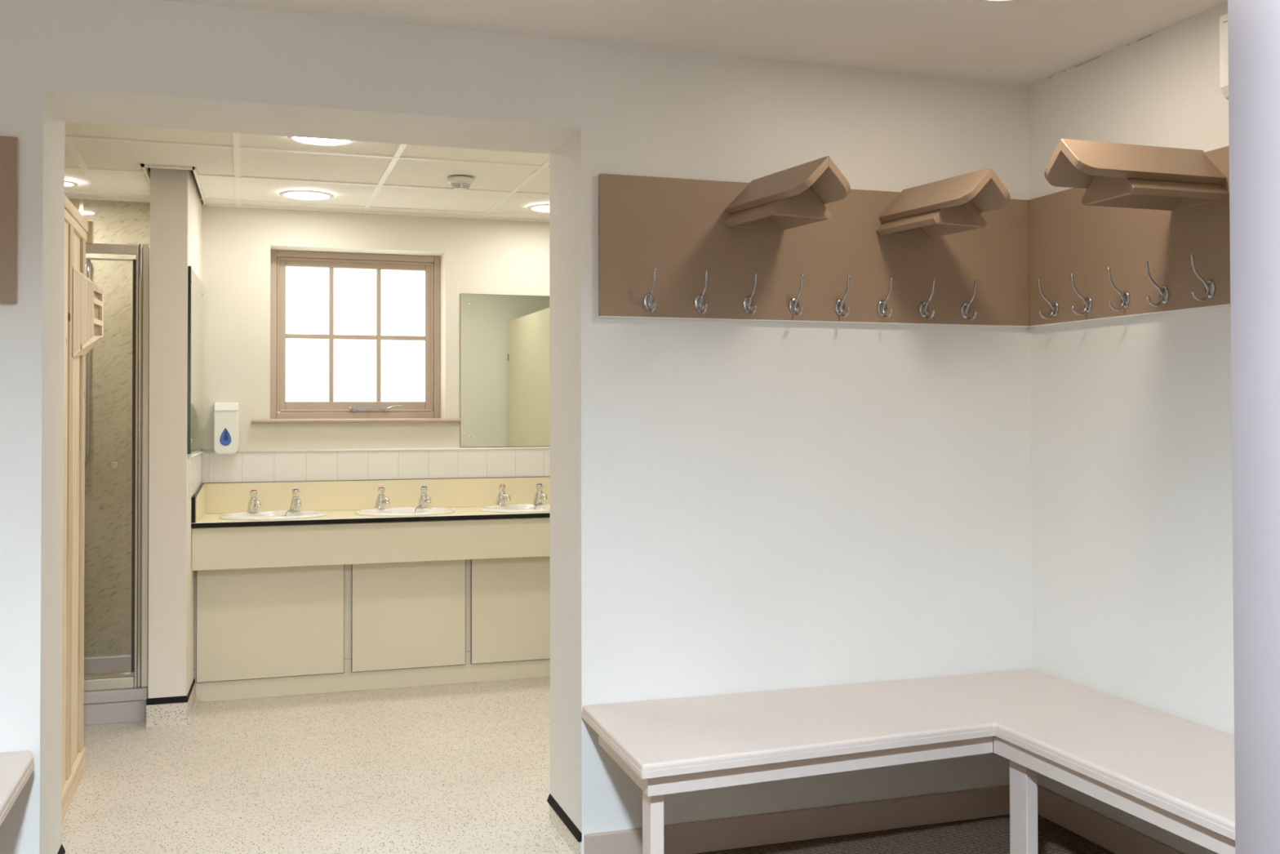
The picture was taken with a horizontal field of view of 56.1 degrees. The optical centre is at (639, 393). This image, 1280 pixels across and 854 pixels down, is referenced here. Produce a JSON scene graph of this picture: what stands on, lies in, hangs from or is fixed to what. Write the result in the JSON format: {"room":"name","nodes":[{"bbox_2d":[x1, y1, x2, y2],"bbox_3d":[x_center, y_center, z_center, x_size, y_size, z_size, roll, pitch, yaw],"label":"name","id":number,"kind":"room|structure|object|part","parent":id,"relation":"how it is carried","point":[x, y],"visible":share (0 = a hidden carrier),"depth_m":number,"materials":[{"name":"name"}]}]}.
{"room":"changing room","nodes":[
{"label":"changing room","id":0,"kind":"room"},
{"bbox_2d":[64,121,549,222],"bbox_3d":[-1.279,-0.940,4.804,4.354,0.030,2.420,0,-1,-18],"label":"ceiling","id":1,"kind":"structure","parent":0,"point":[107,162],"depth_m":5.03,"materials":[{"name":"tile"}]},
{"bbox_2d":[64,180,78,186],"bbox_3d":[-2.526,-0.917,5.232,0.144,0.007,0.144,0,-1,-18],"label":"recessed light","id":2,"kind":"object","parent":1,"relation":"in","point":[67,183],"visible":0.41,"depth_m":5.24,"materials":[{"name":"white plastic"}]},
{"bbox_2d":[279,189,333,199],"bbox_3d":[-1.535,-0.915,5.537,0.242,0.007,0.242,0,-1,-18],"label":"recessed light","id":3,"kind":"object","parent":1,"relation":"in","point":[300,194],"visible":1,"depth_m":5.52,"materials":[{"name":"white plastic"}]},
{"bbox_2d":[284,191,328,199],"bbox_3d":[-1.535,-0.916,5.537,0.196,0.004,0.196,0,-1,-18],"label":"diffuser","id":4,"kind":"object","parent":3,"relation":"attached to","point":[293,195],"depth_m":5.54,"materials":[{"name":"white plastic"}]},
{"bbox_2d":[287,136,355,146],"bbox_3d":[-1.161,-0.932,4.383,0.242,0.007,0.242,0,-1,-18],"label":"recessed light","id":5,"kind":"object","parent":1,"relation":"in","point":[312,141],"visible":0.46,"depth_m":4.43,"materials":[{"name":"white plastic"}]},
{"bbox_2d":[293,137,348,144],"bbox_3d":[-1.161,-0.933,4.383,0.196,0.004,0.196,0,-1,-18],"label":"diffuser","id":6,"kind":"object","parent":5,"relation":"attached to","point":[300,140],"depth_m":4.43,"materials":[{"name":"white plastic"}]},
{"bbox_2d":[447,175,474,191],"bbox_3d":[-0.769,-0.900,5.160,0.112,0.051,0.112,0,-1,-18],"label":"smoke detector","id":7,"kind":"object","parent":1,"relation":"attached to","point":[459,183],"visible":1,"depth_m":5.13,"materials":[{"name":"white plastic"}]},
{"bbox_2d":[527,203,549,213],"bbox_3d":[-0.432,-0.912,5.907,0.242,0.007,0.242,0,-1,-18],"label":"recessed light","id":8,"kind":"object","parent":1,"relation":"in","point":[544,207],"visible":0.42,"depth_m":5.89,"materials":[{"name":"white plastic"}]},
{"bbox_2d":[532,205,549,211],"bbox_3d":[-0.432,-0.913,5.907,0.196,0.004,0.196,0,-1,-18],"label":"diffuser","id":9,"kind":"object","parent":8,"relation":"attached to","point":[535,208],"depth_m":5.91,"materials":[{"name":"white plastic"}]},
{"bbox_2d":[61,676,561,853],"bbox_3d":[-1.246,1.404,4.686,4.754,0.050,3.000,0,-1,-18],"label":"floor","id":10,"kind":"structure","parent":0,"point":[458,768],"depth_m":4.28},
{"bbox_2d":[61,194,93,822],"bbox_3d":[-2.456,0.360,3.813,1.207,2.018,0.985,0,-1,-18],"label":"door","id":11,"kind":"structure","parent":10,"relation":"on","point":[78,232],"depth_m":4.17,"materials":[{"name":"beige wood"}]},
{"bbox_3d":[-1.908,-0.586,3.991,0.024,0.032,0.955,0,-1,-18],"label":"rail","id":12,"kind":"part","parent":11,"relation":"part of","materials":[{"name":"brown wood"}]},
{"bbox_3d":[-1.910,-0.623,3.988,0.038,0.038,0.950,0,-1,-18],"label":"rail","id":13,"kind":"part","parent":11,"relation":"part of","materials":[{"name":"brown wood"}]},
{"bbox_3d":[-2.039,0.374,4.377,0.020,1.885,0.054,0,-1,-18],"label":"corner post","id":14,"kind":"part","parent":11,"relation":"part of","materials":[{"name":"beige wood"}]},
{"bbox_3d":[-2.066,0.374,4.417,0.043,1.885,0.033,0,-1,-18],"label":"corner post","id":15,"kind":"part","parent":11,"relation":"part of","materials":[{"name":"brown wood"}]},
{"bbox_2d":[71,266,103,356],"bbox_3d":[-1.963,-0.278,4.264,0.066,0.308,0.380,0,-1,-16],"label":"rack","id":16,"kind":"object","parent":11,"relation":"attached to","point":[87,297],"visible":0.98,"depth_m":4.22,"materials":[{"name":"beige wood"}]},
{"bbox_3d":[-1.944,-0.278,4.193,0.006,0.298,0.233,0,-1,-9],"label":"panel","id":17,"kind":"part","parent":16,"relation":"part of","materials":[{"name":"beige wood"}]},
{"bbox_3d":[-1.983,-0.297,4.377,0.005,0.177,0.116,0,-1,-5],"label":"panel","id":18,"kind":"part","parent":16,"relation":"part of","materials":[{"name":"beige wood"}]},
{"bbox_3d":[-1.974,-0.296,4.408,0.008,0.167,0.015,0,-1,-6],"label":"post","id":19,"kind":"part","parent":16,"relation":"part of","materials":[{"name":"brown wood"}]},
{"bbox_2d":[83,653,148,725],"bbox_3d":[-2.831,1.304,5.189,1.354,0.172,0.640,0,-1,-18],"label":"shower tray","id":20,"kind":"object","parent":10,"relation":"on","point":[126,704],"visible":0.37,"depth_m":5.08,"materials":[{"name":"grey plastic"}]},
{"bbox_2d":[84,243,150,691],"bbox_3d":[-2.745,0.301,4.934,1.354,1.891,0.055,0,-1,-18],"label":"shower door frame","id":21,"kind":"structure","parent":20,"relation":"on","point":[141,265],"depth_m":5.12,"materials":[{"name":"silver metal"}]},
{"bbox_3d":[-2.770,1.223,4.916,1.300,0.047,0.042,0,-1,-18],"label":"rail","id":22,"kind":"part","parent":21,"relation":"part of","materials":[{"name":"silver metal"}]},
{"bbox_3d":[-2.769,-0.618,4.944,1.310,0.040,0.042,0,-1,-18],"label":"rail","id":23,"kind":"part","parent":21,"relation":"part of","materials":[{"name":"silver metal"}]},
{"bbox_3d":[-2.226,0.300,5.090,0.034,0.034,0.026,0,-1,-18],"label":"door knob","id":24,"kind":"part","parent":21,"relation":"part of","materials":[{"name":"silver metal"}]},
{"bbox_2d":[148,167,201,697],"bbox_3d":[-2.079,0.116,5.400,0.178,2.550,0.760,0,-1,-18],"label":"wall pier","id":25,"kind":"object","parent":10,"relation":"on","point":[175,202],"visible":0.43,"depth_m":5.04,"materials":[{"name":"paint"}]},
{"bbox_2d":[146,678,195,705],"bbox_3d":[-2.026,1.281,5.201,0.175,0.026,0.398,0,-1,-18],"label":"trim","id":26,"kind":"structure","parent":25,"relation":"attached to","point":[183,699],"depth_m":5.02,"materials":[{"name":"black rubber"}]},
{"bbox_2d":[146,683,198,728],"bbox_3d":[-1.952,1.338,5.186,0.158,0.100,0.460,0,-1,5],"label":"trim","id":27,"kind":"structure","parent":25,"relation":"attached to","point":[175,714],"depth_m":5.01,"materials":[{"name":"beige plastic"}]},
{"bbox_2d":[187,266,203,453],"bbox_3d":[-2.002,-0.139,5.429,0.013,0.796,0.721,0,-1,-16],"label":"wall mirror","id":28,"kind":"object","parent":25,"relation":"attached to","point":[195,286],"visible":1,"depth_m":5.31,"materials":[{"name":"grey mirror"}]},
{"bbox_2d":[191,517,550,702],"bbox_3d":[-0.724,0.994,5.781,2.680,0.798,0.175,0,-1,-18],"label":"vanity unit","id":29,"kind":"object","parent":10,"relation":"on","point":[287,610],"visible":0.68,"depth_m":5.62,"materials":[{"name":"beige laminate"}]},
{"bbox_3d":[-1.691,1.026,5.518,0.645,0.548,0.018,0,-1,-18],"label":"access panel","id":30,"kind":"part","parent":29,"relation":"part of","materials":[{"name":"beige laminate"}]},
{"bbox_2d":[191,475,550,528],"bbox_3d":[-0.775,0.512,5.938,2.682,0.168,0.538,0,-1,-18],"label":"countertop","id":31,"kind":"structure","parent":29,"relation":"on","point":[339,500],"depth_m":5.94,"materials":[{"name":"yellow laminate"}]},
{"bbox_2d":[246,489,261,511],"bbox_3d":[-1.835,0.509,5.721,0.086,0.105,0.049,-1,-1,37],"label":"tap","id":32,"kind":"object","parent":31,"relation":"on","point":[253,504],"visible":1,"depth_m":5.71,"materials":[{"name":"silver metal"}]},
{"bbox_3d":[-1.824,0.519,5.713,0.057,0.036,0.026,-1,-1,37],"label":"spout","id":33,"kind":"part","parent":32,"relation":"part of","materials":[{"name":"silver metal"}]},
{"bbox_2d":[219,509,325,519],"bbox_3d":[-1.716,0.632,5.622,0.476,0.161,0.390,0,-1,-18],"label":"basin","id":34,"kind":"object","parent":31,"relation":"in","point":[266,514],"visible":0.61,"depth_m":5.67,"materials":[{"name":"white ceramic"}]},
{"bbox_2d":[289,488,301,511],"bbox_3d":[-1.653,0.509,5.779,0.049,0.105,0.086,1,-1,-38],"label":"tap","id":35,"kind":"object","parent":31,"relation":"on","point":[295,502],"visible":1,"depth_m":5.77,"materials":[{"name":"silver metal"}]},
{"bbox_3d":[-1.644,0.520,5.768,0.026,0.036,0.057,1,-1,-38],"label":"spout","id":36,"kind":"part","parent":35,"relation":"part of","materials":[{"name":"silver metal"}]},
{"bbox_2d":[374,487,390,508],"bbox_3d":[-1.267,0.510,5.912,0.086,0.105,0.049,-1,-1,26],"label":"tap","id":37,"kind":"object","parent":31,"relation":"on","point":[380,503],"visible":1,"depth_m":5.90,"materials":[{"name":"silver metal"}]},
{"bbox_3d":[-1.254,0.521,5.905,0.057,0.036,0.026,-1,-1,26],"label":"spout","id":38,"kind":"part","parent":37,"relation":"part of","materials":[{"name":"silver metal"}]},
{"bbox_2d":[354,506,454,515],"bbox_3d":[-1.136,0.633,5.812,0.476,0.161,0.390,0,-1,-18],"label":"basin","id":39,"kind":"object","parent":31,"relation":"in","point":[392,511],"visible":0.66,"depth_m":5.88,"materials":[{"name":"white ceramic"}]},
{"bbox_2d":[417,486,431,507],"bbox_3d":[-1.069,0.511,5.974,0.086,0.105,0.049,-1,-1,40],"label":"tap","id":40,"kind":"object","parent":31,"relation":"on","point":[424,500],"visible":1,"depth_m":5.96,"materials":[{"name":"silver metal"}]},
{"bbox_3d":[-1.058,0.521,5.964,0.057,0.036,0.026,-1,-1,40],"label":"spout","id":41,"kind":"part","parent":40,"relation":"part of","materials":[{"name":"silver metal"}]},
{"bbox_2d":[495,484,511,505],"bbox_3d":[-0.695,0.512,6.102,0.086,0.105,0.049,0,-1,23],"label":"tap","id":42,"kind":"object","parent":31,"relation":"on","point":[500,500],"visible":1,"depth_m":6.09,"materials":[{"name":"silver metal"}]},
{"bbox_3d":[-0.681,0.522,6.096,0.057,0.036,0.026,0,-1,23],"label":"spout","id":43,"kind":"part","parent":42,"relation":"part of","materials":[{"name":"silver metal"}]},
{"bbox_2d":[480,502,550,512],"bbox_3d":[-0.561,0.635,6.000,0.476,0.161,0.390,0,-1,-18],"label":"basin","id":44,"kind":"object","parent":31,"relation":"in","point":[514,508],"visible":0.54,"depth_m":6.07,"materials":[{"name":"white ceramic"}]},
{"bbox_2d":[533,483,547,504],"bbox_3d":[-0.510,0.512,6.160,0.086,0.105,0.049,-1,-1,32],"label":"tap","id":45,"kind":"object","parent":31,"relation":"on","point":[540,495],"visible":1,"depth_m":6.15,"materials":[{"name":"silver metal"}]},
{"bbox_3d":[-0.498,0.523,6.153,0.057,0.036,0.026,-1,-1,32],"label":"spout","id":46,"kind":"part","parent":45,"relation":"part of","materials":[{"name":"silver metal"}]},
{"bbox_3d":[-0.700,0.687,5.712,2.680,0.186,0.020,0,-1,-18],"label":"apron panel","id":47,"kind":"part","parent":29,"relation":"part of","materials":[{"name":"beige laminate"}]},
{"bbox_3d":[-1.096,1.027,5.713,0.531,0.548,0.018,0,-1,-18],"label":"access panel","id":48,"kind":"part","parent":29,"relation":"part of","materials":[{"name":"beige laminate"}]},
{"bbox_3d":[-0.565,1.029,5.886,0.526,0.548,0.018,0,-1,-18],"label":"access panel","id":49,"kind":"part","parent":29,"relation":"part of","materials":[{"name":"beige laminate"}]},
{"bbox_2d":[147,167,549,464],"bbox_3d":[-1.706,0.115,6.101,4.754,2.670,0.340,0,-1,-18],"label":"wall","id":50,"kind":"structure","parent":0,"point":[477,255],"depth_m":5.97,"materials":[{"name":"beige paint"}]},
{"bbox_2d":[79,199,83,216],"bbox_3d":[-2.612,0.240,5.609,0.017,2.310,0.007,0,-1,-18],"label":"trim","id":51,"kind":"structure","parent":50,"relation":"attached to","point":[81,201],"depth_m":5.62,"materials":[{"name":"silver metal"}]},
{"bbox_2d":[69,199,150,656],"bbox_3d":[-3.001,0.239,5.491,1.514,2.310,0.010,0,-1,-18],"label":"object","id":52,"kind":"structure","parent":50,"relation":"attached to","point":[108,490],"depth_m":5.66,"materials":[{"name":"grey stone"}]},
{"bbox_2d":[84,259,92,467],"bbox_3d":[-2.583,-0.139,5.605,0.046,0.973,0.044,0,-1,-18],"label":"shower rail","id":53,"kind":"object","parent":52,"relation":"attached to","point":[89,264],"visible":0.56,"depth_m":5.59,"materials":[{"name":"grey metal"}]},
{"bbox_2d":[213,402,239,454],"bbox_3d":[-1.987,0.166,5.775,0.113,0.247,0.103,0,-1,-18],"label":"soap dispenser","id":54,"kind":"object","parent":50,"relation":"attached to","point":[226,415],"visible":1,"depth_m":5.73,"materials":[{"name":"white plastic"}]},
{"bbox_3d":[-1.974,0.062,5.736,0.111,0.039,0.018,0,-1,-18],"label":"lid","id":55,"kind":"part","parent":54,"relation":"part of","materials":[{"name":"white plastic"}]},
{"bbox_2d":[251,249,461,423],"bbox_3d":[-1.444,-0.290,6.126,1.018,0.876,0.292,0,-1,-18],"label":"window","id":56,"kind":"structure","parent":50,"relation":"in","point":[355,337],"depth_m":6.20,"materials":[{"name":"paint"}]},
{"bbox_3d":[-1.700,-0.476,6.148,0.220,0.350,0.004,0,-1,-18],"label":"pane","id":57,"kind":"part","parent":56,"relation":"part of","materials":[{"name":"white"}]},
{"bbox_3d":[-1.699,-0.123,6.143,0.220,0.328,0.004,0,-1,-18],"label":"pane","id":58,"kind":"part","parent":56,"relation":"part of","materials":[{"name":"white glass"}]},
{"bbox_3d":[-1.474,-0.123,6.216,0.225,0.328,0.004,0,-1,-18],"label":"pane","id":59,"kind":"part","parent":56,"relation":"part of","materials":[{"name":"white glass"}]},
{"bbox_3d":[-1.467,-0.299,6.218,0.779,0.773,0.042,0,-1,-18],"label":"sash","id":60,"kind":"part","parent":56,"relation":"part of","materials":[{"name":"paint"}]},
{"bbox_3d":[-1.475,-0.476,6.221,0.225,0.350,0.004,0,-1,-18],"label":"pane","id":61,"kind":"part","parent":56,"relation":"part of","materials":[{"name":"white"}]},
{"bbox_3d":[-1.464,-0.299,6.208,0.792,0.786,0.042,0,-1,-18],"label":"frame moulding","id":62,"kind":"part","parent":56,"relation":"part of","materials":[{"name":"paint"}]},
{"bbox_3d":[-1.430,0.136,6.081,1.018,0.022,0.210,0,-1,-18],"label":"sill","id":63,"kind":"part","parent":56,"relation":"part of","materials":[{"name":"paint"}]},
{"bbox_3d":[-1.243,-0.122,6.292,0.234,0.328,0.004,0,-1,-18],"label":"pane","id":64,"kind":"part","parent":56,"relation":"part of","materials":[{"name":"white"}]},
{"bbox_3d":[-1.244,-0.475,6.297,0.234,0.350,0.004,0,-1,-18],"label":"pane","id":65,"kind":"part","parent":56,"relation":"part of","materials":[{"name":"white"}]},
{"bbox_2d":[208,449,515,482],"bbox_3d":[-0.844,0.362,6.197,2.654,0.146,0.006,0,-1,-18],"label":"wall tiles","id":66,"kind":"structure","parent":50,"relation":"attached to","point":[486,450],"depth_m":6.07,"materials":[{"name":"beige tile"}]},
{"bbox_2d":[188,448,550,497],"bbox_3d":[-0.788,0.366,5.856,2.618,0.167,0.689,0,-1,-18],"label":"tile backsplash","id":67,"kind":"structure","parent":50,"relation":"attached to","point":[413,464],"depth_m":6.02,"materials":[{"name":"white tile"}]},
{"bbox_2d":[189,446,550,458],"bbox_3d":[-0.753,0.278,5.869,2.686,0.012,0.691,0,-1,-18],"label":"trim","id":68,"kind":"structure","parent":50,"relation":"attached to","point":[531,447],"depth_m":6.03,"materials":[{"name":"white tile"}]},
{"bbox_2d":[200,476,550,513],"bbox_3d":[-0.845,0.506,6.189,2.659,0.146,0.016,0,-1,-18],"label":"backsplash","id":69,"kind":"structure","parent":50,"relation":"attached to","point":[321,495],"depth_m":6.01,"materials":[{"name":"yellow laminate"}]},
{"bbox_2d":[460,293,550,447],"bbox_3d":[-0.350,-0.120,6.364,1.206,0.791,0.010,0,-1,-18],"label":"wall mirror","id":70,"kind":"object","parent":50,"relation":"attached to","point":[504,339],"visible":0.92,"depth_m":6.25,"materials":[{"name":"silver glass"}]},
{"bbox_2d":[0,0,1032,853],"bbox_3d":[-1.316,0.075,3.304,5.754,2.670,0.380,0,-1,-18],"label":"wall","id":71,"kind":"structure","parent":0,"point":[736,506],"depth_m":3.59,"materials":[{"name":"white paint"}]},
{"bbox_2d":[0,135,18,303],"bbox_3d":[-2.444,-0.438,2.732,1.852,0.418,0.018,0,-1,-18],"label":"coat rack","id":72,"kind":"object","parent":71,"relation":"attached to","point":[9,145],"visible":1,"depth_m":3.01,"materials":[{"name":"brown paint"}]},
{"bbox_2d":[57,844,65,853],"bbox_3d":[-1.565,1.277,3.204,0.010,0.024,0.380,0,-1,-18],"label":"trim","id":73,"kind":"structure","parent":71,"relation":"attached to","point":[61,851],"depth_m":3.36,"materials":[{"name":"black rubber"}]},
{"bbox_2d":[541,804,582,853],"bbox_3d":[-0.241,1.322,3.637,0.030,0.080,0.380,0,-1,-18],"label":"trim","id":74,"kind":"structure","parent":71,"relation":"attached to","point":[565,841],"depth_m":3.65,"materials":[{"name":"beige plastic"}]},
{"bbox_2d":[546,793,582,841],"bbox_3d":[-0.232,1.280,3.641,0.010,0.024,0.380,0,-1,-18],"label":"trim","id":75,"kind":"structure","parent":71,"relation":"attached to","point":[552,802],"depth_m":3.62,"materials":[{"name":"black rubber"}]},
{"bbox_2d":[584,785,1009,853],"bbox_3d":[0.566,1.315,3.693,1.527,0.092,0.016,0,-1,-18],"label":"baseboard","id":76,"kind":"structure","parent":71,"relation":"attached to","point":[780,827],"depth_m":3.67,"materials":[{"name":"paint"}]},
{"bbox_2d":[598,155,1029,327],"bbox_3d":[0.636,-0.437,3.540,1.463,0.426,0.415,0,-1,-18],"label":"coat rack","id":77,"kind":"object","parent":71,"relation":"attached to","point":[797,243],"visible":1,"depth_m":3.64,"materials":[{"name":"brown paint"}]},
{"bbox_2d":[725,155,850,213],"bbox_3d":[0.429,-0.597,3.471,0.185,0.107,0.395,0,-1,-27],"label":"shelf","id":78,"kind":"object","parent":77,"relation":"attached to","point":[810,185],"depth_m":3.41,"materials":[{"name":"brown paint"}]},
{"bbox_2d":[880,167,1009,222],"bbox_3d":[0.922,-0.596,3.633,0.185,0.107,0.395,0,-1,-27],"label":"shelf","id":79,"kind":"object","parent":77,"relation":"attached to","point":[968,195],"depth_m":3.57,"materials":[{"name":"brown paint"}]},
{"bbox_2d":[163,0,1227,84],"bbox_3d":[-0.363,-1.120,0.403,5.354,0.100,5.760,0,-1,-18],"label":"ceiling","id":80,"kind":"structure","parent":0,"point":[1021,42],"depth_m":3.35,"materials":[{"name":"white paint"}]},
{"bbox_2d":[977,0,1017,2],"bbox_3d":[0.935,-1.031,3.034,0.242,0.007,0.242,0,-1,-18],"label":"recessed light","id":81,"kind":"object","parent":80,"relation":"in","point":[994,1],"visible":1,"depth_m":3.14,"materials":[{"name":"white plastic"}]},
{"bbox_2d":[697,814,1115,853],"bbox_3d":[-0.358,1.341,0.367,5.354,0.050,5.759,0,-1,-18],"label":"floor","id":82,"kind":"structure","parent":0,"point":[987,835],"depth_m":3.64,"materials":[{"name":"brown carpet"}]},
{"bbox_2d":[0,750,34,826],"bbox_3d":[-2.371,1.118,2.421,2.005,0.463,0.611,0,-1,-18],"label":"bench","id":83,"kind":"object","parent":82,"relation":"on","point":[16,767],"visible":1,"depth_m":2.82,"materials":[{"name":"paint"}]},
{"bbox_2d":[581,669,1235,853],"bbox_3d":[0.871,1.115,2.721,1.553,0.463,2.058,0,-1,-18],"label":"bench","id":84,"kind":"object","parent":82,"relation":"on","point":[1175,775],"visible":1,"depth_m":3.17,"materials":[{"name":"paint"}]},
{"bbox_3d":[0.033,1.140,2.998,0.036,0.425,0.066,0,-1,-18],"label":"leg","id":85,"kind":"part","parent":84,"relation":"part of","materials":[{"name":"paint"}]},
{"bbox_3d":[1.039,1.142,3.255,0.036,0.425,0.078,0,-1,-18],"label":"leg","id":86,"kind":"part","parent":84,"relation":"part of","materials":[{"name":"paint"}]},
{"bbox_2d":[1028,1,1234,853],"bbox_3d":[2.309,0.037,1.155,0.200,2.670,5.960,0,-1,-18],"label":"wall","id":87,"kind":"structure","parent":0,"point":[1132,593],"depth_m":3.48,"materials":[{"name":"white paint"}]},
{"bbox_2d":[1047,34,1152,78],"bbox_3d":[1.388,-1.022,3.653,0.001,0.001,0.470,0,-1,-18],"label":"trim","id":88,"kind":"structure","parent":87,"relation":"attached to","point":[1151,34],"depth_m":3.66,"materials":[{"name":"grey paint"}]},
{"bbox_2d":[1037,784,1184,853],"bbox_3d":[1.605,1.303,2.950,0.016,0.092,2.044,0,-1,-18],"label":"baseboard","id":89,"kind":"structure","parent":87,"relation":"attached to","point":[1117,837],"depth_m":3.63,"materials":[{"name":"paint"}]},
{"bbox_2d":[1027,138,1230,326],"bbox_3d":[1.385,-0.448,2.915,0.463,0.426,2.055,0,-1,-18],"label":"coat rack","id":90,"kind":"object","parent":87,"relation":"attached to","point":[1138,230],"visible":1,"depth_m":3.34,"materials":[{"name":"brown paint"}]},
{"bbox_2d":[1044,138,1226,188],"bbox_3d":[1.300,-0.603,3.165,0.455,0.107,0.185,0,-1,-18],"label":"shelf","id":91,"kind":"object","parent":90,"relation":"attached to","point":[1073,163],"depth_m":3.12,"materials":[{"name":"brown paint"}]},
{"bbox_2d":[1219,13,1228,99],"bbox_3d":[1.631,-0.858,2.751,0.101,0.223,0.690,0,-1,-18],"label":"wall heater","id":92,"kind":"object","parent":87,"relation":"attached to","point":[1224,49],"visible":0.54,"depth_m":3.05,"materials":[{"name":"white plastic"}]},
{"bbox_3d":[1.374,0.154,0.805,1.794,2.430,0.120,0,-1,-18],"label":"wall partition","id":93,"kind":"structure","parent":0,"visible":0},
{"bbox_2d":[1227,0,1279,853],"bbox_3d":[0.556,0.140,0.960,0.055,2.354,0.812,0,-1,18],"label":"door","id":94,"kind":"structure","parent":93,"relation":"in","point":[1253,25],"depth_m":1.20,"materials":[{"name":"white paint"}]}
]}

